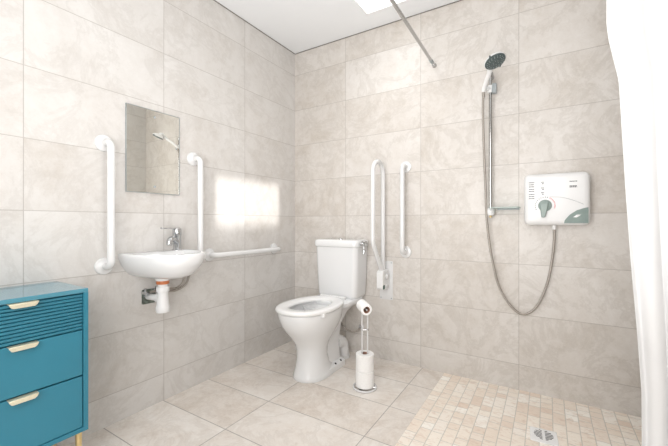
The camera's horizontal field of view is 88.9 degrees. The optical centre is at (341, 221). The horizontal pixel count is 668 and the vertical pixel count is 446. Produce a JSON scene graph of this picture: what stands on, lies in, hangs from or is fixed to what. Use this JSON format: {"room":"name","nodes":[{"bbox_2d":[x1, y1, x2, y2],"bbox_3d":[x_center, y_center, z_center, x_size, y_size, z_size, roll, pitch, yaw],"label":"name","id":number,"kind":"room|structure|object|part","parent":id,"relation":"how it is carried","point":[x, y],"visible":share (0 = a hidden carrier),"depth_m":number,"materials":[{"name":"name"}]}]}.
{"room":"accessible bathroom","nodes":[
{"label":"accessible bathroom","id":0,"kind":"room"},
{"bbox_2d":[0,0,294,445],"bbox_3d":[-1.235,-0.368,1.639,0.120,2.940,3.290,0,0,31],"label":"wall","id":1,"kind":"structure","parent":0,"point":[69,69],"depth_m":1.83,"materials":[{"name":"tile"}]},
{"bbox_2d":[94,135,114,274],"bbox_3d":[-1.117,-0.084,1.632,0.088,0.679,0.082,0,0,31],"label":"grab rail","id":2,"kind":"object","parent":1,"relation":"attached to","point":[102,266],"visible":1,"depth_m":1.61,"materials":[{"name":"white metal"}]},
{"bbox_2d":[141,286,156,304],"bbox_3d":[-1.024,0.394,1.829,0.045,0.093,0.082,0,0,31],"label":"valve plate","id":3,"kind":"object","parent":1,"relation":"attached to","point":[145,292],"visible":0.69,"depth_m":1.82,"materials":[{"name":"silver metal"}]},
{"bbox_2d":[149,277,184,292],"bbox_3d":[-0.955,0.295,1.884,0.014,0.169,0.204,0,0,36],"label":"supply hose","id":4,"kind":"object","parent":3,"relation":"attached to","point":[183,280],"visible":0.45,"depth_m":1.91,"materials":[{"name":"metal"}]},
{"bbox_2d":[125,103,179,194],"bbox_3d":[-1.022,-0.382,1.863,0.014,0.453,0.296,0,0,31],"label":"wall mirror","id":5,"kind":"object","parent":1,"relation":"attached to","point":[152,138],"visible":1,"depth_m":1.85,"materials":[{"name":"silver mirror"}]},
{"bbox_2d":[118,249,205,278],"bbox_3d":[-0.882,0.225,1.777,0.339,0.132,0.362,0,0,31],"label":"washbasin","id":6,"kind":"object","parent":1,"relation":"attached to","point":[162,264],"visible":1,"depth_m":1.67,"materials":[{"name":"white ceramic"}]},
{"bbox_2d":[145,279,169,312],"bbox_3d":[-0.967,0.373,1.791,0.171,0.186,0.072,0,0,31],"label":"trap","id":7,"kind":"object","parent":6,"relation":"attached to","point":[161,297],"visible":0.94,"depth_m":1.74,"materials":[{"name":"white plastic"}]},
{"bbox_2d":[145,293,157,301],"bbox_3d":[-0.982,0.397,1.800,0.137,0.051,0.050,0,0,31],"label":"outlet","id":8,"kind":"object","parent":7,"relation":"attached to","point":[154,297],"depth_m":1.79,"materials":[{"name":"white plastic"}]},
{"bbox_2d":[156,280,169,284],"bbox_3d":[-0.925,0.310,1.765,0.062,0.020,0.062,0,0,31],"label":"washer","id":9,"kind":"object","parent":7,"relation":"in","point":[159,282],"depth_m":1.74,"materials":[{"name":"rubber"}]},
{"bbox_2d":[160,227,181,249],"bbox_3d":[-0.929,0.094,1.877,0.058,0.130,0.145,0,0,5],"label":"mixer tap","id":10,"kind":"object","parent":6,"relation":"on","point":[175,239],"visible":1,"depth_m":1.90,"materials":[{"name":"silver metal"}]},
{"bbox_3d":[-0.923,0.105,1.869,0.033,0.055,0.124,0,0,-4],"label":"spout","id":11,"kind":"part","parent":10,"relation":"part of","materials":[{"name":"silver metal"}]},
{"bbox_2d":[169,275,189,291],"bbox_3d":[-0.934,0.301,1.916,0.018,0.181,0.184,0,0,37],"label":"supply hose","id":12,"kind":"object","parent":6,"relation":"attached to","point":[188,277],"visible":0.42,"depth_m":1.95,"materials":[{"name":"metal"}]},
{"bbox_2d":[187,152,202,250],"bbox_3d":[-0.865,-0.084,2.050,0.088,0.679,0.082,0,0,31],"label":"grab rail","id":13,"kind":"object","parent":1,"relation":"attached to","point":[193,159],"visible":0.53,"depth_m":2.02,"materials":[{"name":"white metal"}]},
{"bbox_2d":[205,243,280,260],"bbox_3d":[-0.651,0.209,2.404,0.088,0.082,0.683,0,0,31],"label":"grab rail","id":14,"kind":"object","parent":1,"relation":"attached to","point":[210,255],"visible":1,"depth_m":2.27,"materials":[{"name":"white metal"}]},
{"bbox_2d":[214,0,294,53],"bbox_3d":[-1.183,-1.435,1.605,0.004,0.005,3.046,0,0,31],"label":"trim","id":15,"kind":"structure","parent":1,"relation":"attached to","point":[214,0],"depth_m":2.49,"materials":[{"name":"grey"}]},
{"bbox_2d":[216,0,458,53],"bbox_3d":[-0.199,-1.488,1.013,2.300,0.100,3.050,0,0,31],"label":"ceiling","id":16,"kind":"structure","parent":0,"point":[297,25],"depth_m":2.38,"materials":[{"name":"paint"}]},
{"bbox_2d":[355,0,406,13],"bbox_3d":[0.151,-1.497,2.010,0.312,0.122,0.620,0,0,31],"label":"ceiling light","id":17,"kind":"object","parent":16,"relation":"attached to","point":[368,6],"depth_m":2.30,"materials":[{"name":"white plastic"}]},
{"bbox_2d":[66,340,641,445],"bbox_3d":[-0.199,1.042,1.013,2.300,0.080,3.050,0,0,31],"label":"floor","id":18,"kind":"structure","parent":0,"point":[258,401],"depth_m":1.77,"materials":[{"name":"tile"}]},
{"bbox_2d":[0,281,87,445],"bbox_3d":[-1.222,0.631,1.237,0.310,0.743,0.410,0,0,31],"label":"dresser","id":19,"kind":"object","parent":18,"relation":"on","point":[44,326],"visible":1,"depth_m":1.23,"materials":[{"name":"teal paint"}]},
{"bbox_3d":[-1.095,0.608,1.172,0.026,0.016,0.080,0,0,31],"label":"handle","id":20,"kind":"part","parent":19,"relation":"part of","materials":[{"name":"gold metal"}]},
{"bbox_3d":[-1.095,0.429,1.172,0.026,0.016,0.080,0,0,31],"label":"handle","id":21,"kind":"part","parent":19,"relation":"part of","materials":[{"name":"gold metal"}]},
{"bbox_3d":[-1.095,0.285,1.172,0.026,0.016,0.080,0,0,31],"label":"handle","id":22,"kind":"part","parent":19,"relation":"part of","materials":[{"name":"gold metal"}]},
{"bbox_3d":[-1.111,0.699,1.170,0.016,0.196,0.374,0,0,31],"label":"drawer","id":23,"kind":"part","parent":19,"relation":"part of","materials":[{"name":"teal paint"}]},
{"bbox_3d":[-1.111,0.508,1.170,0.016,0.173,0.374,0,0,31],"label":"drawer","id":24,"kind":"part","parent":19,"relation":"part of","materials":[{"name":"teal paint"}]},
{"bbox_3d":[-1.112,0.346,1.171,0.017,0.138,0.374,0,0,31],"label":"drawer","id":25,"kind":"part","parent":19,"relation":"part of","materials":[{"name":"teal paint"}]},
{"bbox_3d":[-1.228,0.267,1.241,0.296,0.016,0.410,0,0,31],"label":"panel","id":26,"kind":"part","parent":19,"relation":"part of","materials":[{"name":"teal paint"}]},
{"bbox_3d":[-1.033,0.909,1.339,0.023,0.187,0.023,0,0,31],"label":"leg","id":27,"kind":"part","parent":19,"relation":"part of","materials":[{"name":"gold metal"}]},
{"bbox_2d":[275,238,367,382],"bbox_3d":[-0.130,0.562,2.317,0.409,0.880,0.722,0,0,31],"label":"toilet","id":28,"kind":"object","parent":18,"relation":"on","point":[313,323],"visible":1,"depth_m":2.33,"materials":[{"name":"white ceramic"}]},
{"bbox_3d":[-0.196,0.545,2.236,0.378,0.025,0.516,0,0,31],"label":"seat","id":29,"kind":"part","parent":28,"relation":"part of","materials":[{"name":"white plastic"}]},
{"bbox_2d":[315,294,362,308],"bbox_3d":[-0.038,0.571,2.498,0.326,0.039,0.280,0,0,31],"label":"toilet seat hinge","id":30,"kind":"object","parent":28,"relation":"attached to","point":[321,299],"depth_m":2.40,"materials":[{"name":"white plastic"}]},
{"bbox_3d":[-0.005,0.157,2.553,0.374,0.055,0.188,0,0,31],"label":"cistern lid","id":31,"kind":"part","parent":28,"relation":"part of","materials":[{"name":"white ceramic"}]},
{"bbox_2d":[341,322,359,332],"bbox_3d":[0.056,0.710,2.543,0.162,0.225,0.070,0,0,23],"label":"supply hose","id":32,"kind":"object","parent":28,"relation":"attached to","point":[343,326],"visible":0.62,"depth_m":2.53,"materials":[{"name":"metal"}]},
{"bbox_3d":[0.167,0.181,2.434,0.023,0.092,0.113,0,0,31],"label":"lever handle","id":33,"kind":"part","parent":28,"relation":"part of","materials":[{"name":"silver metal"}]},
{"bbox_2d":[339,334,349,358],"bbox_3d":[-0.004,0.911,2.517,0.111,0.183,0.155,0,0,31],"label":"pipe","id":34,"kind":"object","parent":18,"relation":"on","point":[343,343],"visible":0.53,"depth_m":2.49,"materials":[{"name":"white plastic"}]},
{"bbox_2d":[353,308,376,392],"bbox_3d":[0.143,0.753,2.059,0.147,0.496,0.147,0,0,31],"label":"stand","id":35,"kind":"object","parent":18,"relation":"on","point":[362,329],"visible":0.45,"depth_m":2.06,"materials":[{"name":"white metal"}]},
{"bbox_2d":[356,299,371,314],"bbox_3d":[0.138,0.515,2.057,0.068,0.077,0.104,0,0,-16],"label":"toilet roll","id":36,"kind":"object","parent":35,"relation":"hanging from","point":[361,304],"visible":1,"depth_m":2.02,"materials":[{"name":"white paper"}]},
{"bbox_2d":[356,370,373,389],"bbox_3d":[0.143,0.941,2.059,0.111,0.098,0.111,0,0,31],"label":"toilet roll","id":37,"kind":"object","parent":35,"relation":"on","point":[365,381],"visible":0.73,"depth_m":2.01,"materials":[{"name":"white paper"}]},
{"bbox_2d":[356,350,373,372],"bbox_3d":[0.143,0.842,2.059,0.109,0.098,0.109,0,0,31],"label":"toilet roll","id":38,"kind":"object","parent":37,"relation":"on","point":[364,362],"visible":0.98,"depth_m":2.02,"materials":[{"name":"white paper"}]},
{"bbox_2d":[530,426,558,445],"bbox_3d":[0.947,1.001,1.591,0.112,0.003,0.116,0,0,27],"label":"floor drain","id":39,"kind":"object","parent":18,"relation":"on","point":[536,434],"visible":1,"depth_m":1.58,"materials":[{"name":"metal"}]},
{"bbox_2d":[295,0,641,417],"bbox_3d":[0.620,-0.368,2.369,2.300,2.940,0.120,0,0,31],"label":"wall","id":40,"kind":"structure","parent":0,"point":[361,99],"depth_m":2.14,"materials":[{"name":"tile"}]},
{"bbox_2d":[296,0,461,53],"bbox_3d":[0.588,-1.435,2.316,2.300,0.005,0.004,0,0,31],"label":"trim","id":41,"kind":"structure","parent":40,"relation":"attached to","point":[459,0],"depth_m":2.48,"materials":[{"name":"grey"}]},
{"bbox_2d":[370,159,392,299],"bbox_3d":[0.267,0.065,2.372,0.101,0.996,0.242,0,0,31],"label":"support rail","id":42,"kind":"object","parent":40,"relation":"attached to","point":[385,272],"visible":1,"depth_m":2.41,"materials":[{"name":"white metal"}]},
{"bbox_3d":[0.328,0.422,2.473,0.101,0.280,0.005,0,0,31],"label":"wall plate","id":43,"kind":"part","parent":42,"relation":"part of","materials":[{"name":"white metal"}]},
{"bbox_2d":[400,161,411,257],"bbox_3d":[0.434,-0.088,2.360,0.082,0.681,0.088,0,0,31],"label":"grab rail","id":44,"kind":"object","parent":40,"relation":"attached to","point":[405,251],"visible":1,"depth_m":2.33,"materials":[{"name":"white metal"}]},
{"bbox_2d":[389,0,436,67],"bbox_3d":[0.542,-1.053,1.489,0.674,0.052,1.504,0,0,-18],"label":"rail","id":45,"kind":"object","parent":40,"relation":"attached to","point":[393,2],"visible":1,"depth_m":1.88,"materials":[{"name":"metal"}]},
{"bbox_2d":[606,0,667,445],"bbox_3d":[0.918,-0.051,0.965,0.333,2.038,0.038,0,0,31],"label":"shower curtain","id":46,"kind":"object","parent":45,"relation":"hanging from","point":[637,30],"visible":1,"depth_m":0.98,"materials":[{"name":"white fabric"}]},
{"bbox_2d":[486,72,496,217],"bbox_3d":[0.909,-0.466,2.067,0.068,0.881,0.099,0,0,31],"label":"riser rail","id":47,"kind":"object","parent":40,"relation":"attached to","point":[491,89],"visible":0.8,"depth_m":2.05,"materials":[{"name":"metal"}]},
{"bbox_3d":[0.903,-0.480,2.058,0.019,0.845,0.019,0,0,31],"label":"rail","id":48,"kind":"part","parent":47,"relation":"part of","materials":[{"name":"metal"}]},
{"bbox_2d":[482,52,505,91],"bbox_3d":[0.861,-0.850,1.921,0.111,0.146,0.242,0,0,18],"label":"shower","id":49,"kind":"object","parent":47,"relation":"attached to","point":[495,60],"visible":1,"depth_m":1.86,"materials":[{"name":"white plastic"}]},
{"bbox_3d":[0.846,-0.850,1.960,0.036,0.146,0.182,0,0,6],"label":"handle","id":50,"kind":"part","parent":49,"relation":"part of","materials":[{"name":"white plastic"}]},
{"bbox_2d":[488,206,520,209],"bbox_3d":[0.967,-0.081,2.015,0.164,0.014,0.128,0,0,31],"label":"soap tray","id":51,"kind":"object","parent":47,"relation":"attached to","point":[516,207],"visible":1,"depth_m":2.03,"materials":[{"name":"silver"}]},
{"bbox_2d":[524,172,589,229],"bbox_3d":[1.189,-0.114,1.885,0.310,0.312,0.121,0,0,31],"label":"shower","id":52,"kind":"object","parent":40,"relation":"attached to","point":[553,199],"visible":1,"depth_m":1.85,"materials":[{"name":"white plastic"}]},
{"bbox_2d":[482,92,555,314],"bbox_3d":[1.029,-0.118,1.991,0.382,1.322,0.052,0,0,23],"label":"shower hose","id":53,"kind":"object","parent":52,"relation":"attached to","point":[483,93],"visible":1,"depth_m":2.04,"materials":[{"name":"metal"}]},
{"bbox_3d":[1.114,-0.065,1.867,0.039,0.080,0.013,0,0,31],"label":"dial lever","id":54,"kind":"part","parent":52,"relation":"part of","materials":[{"name":"grey plastic"}]}
]}

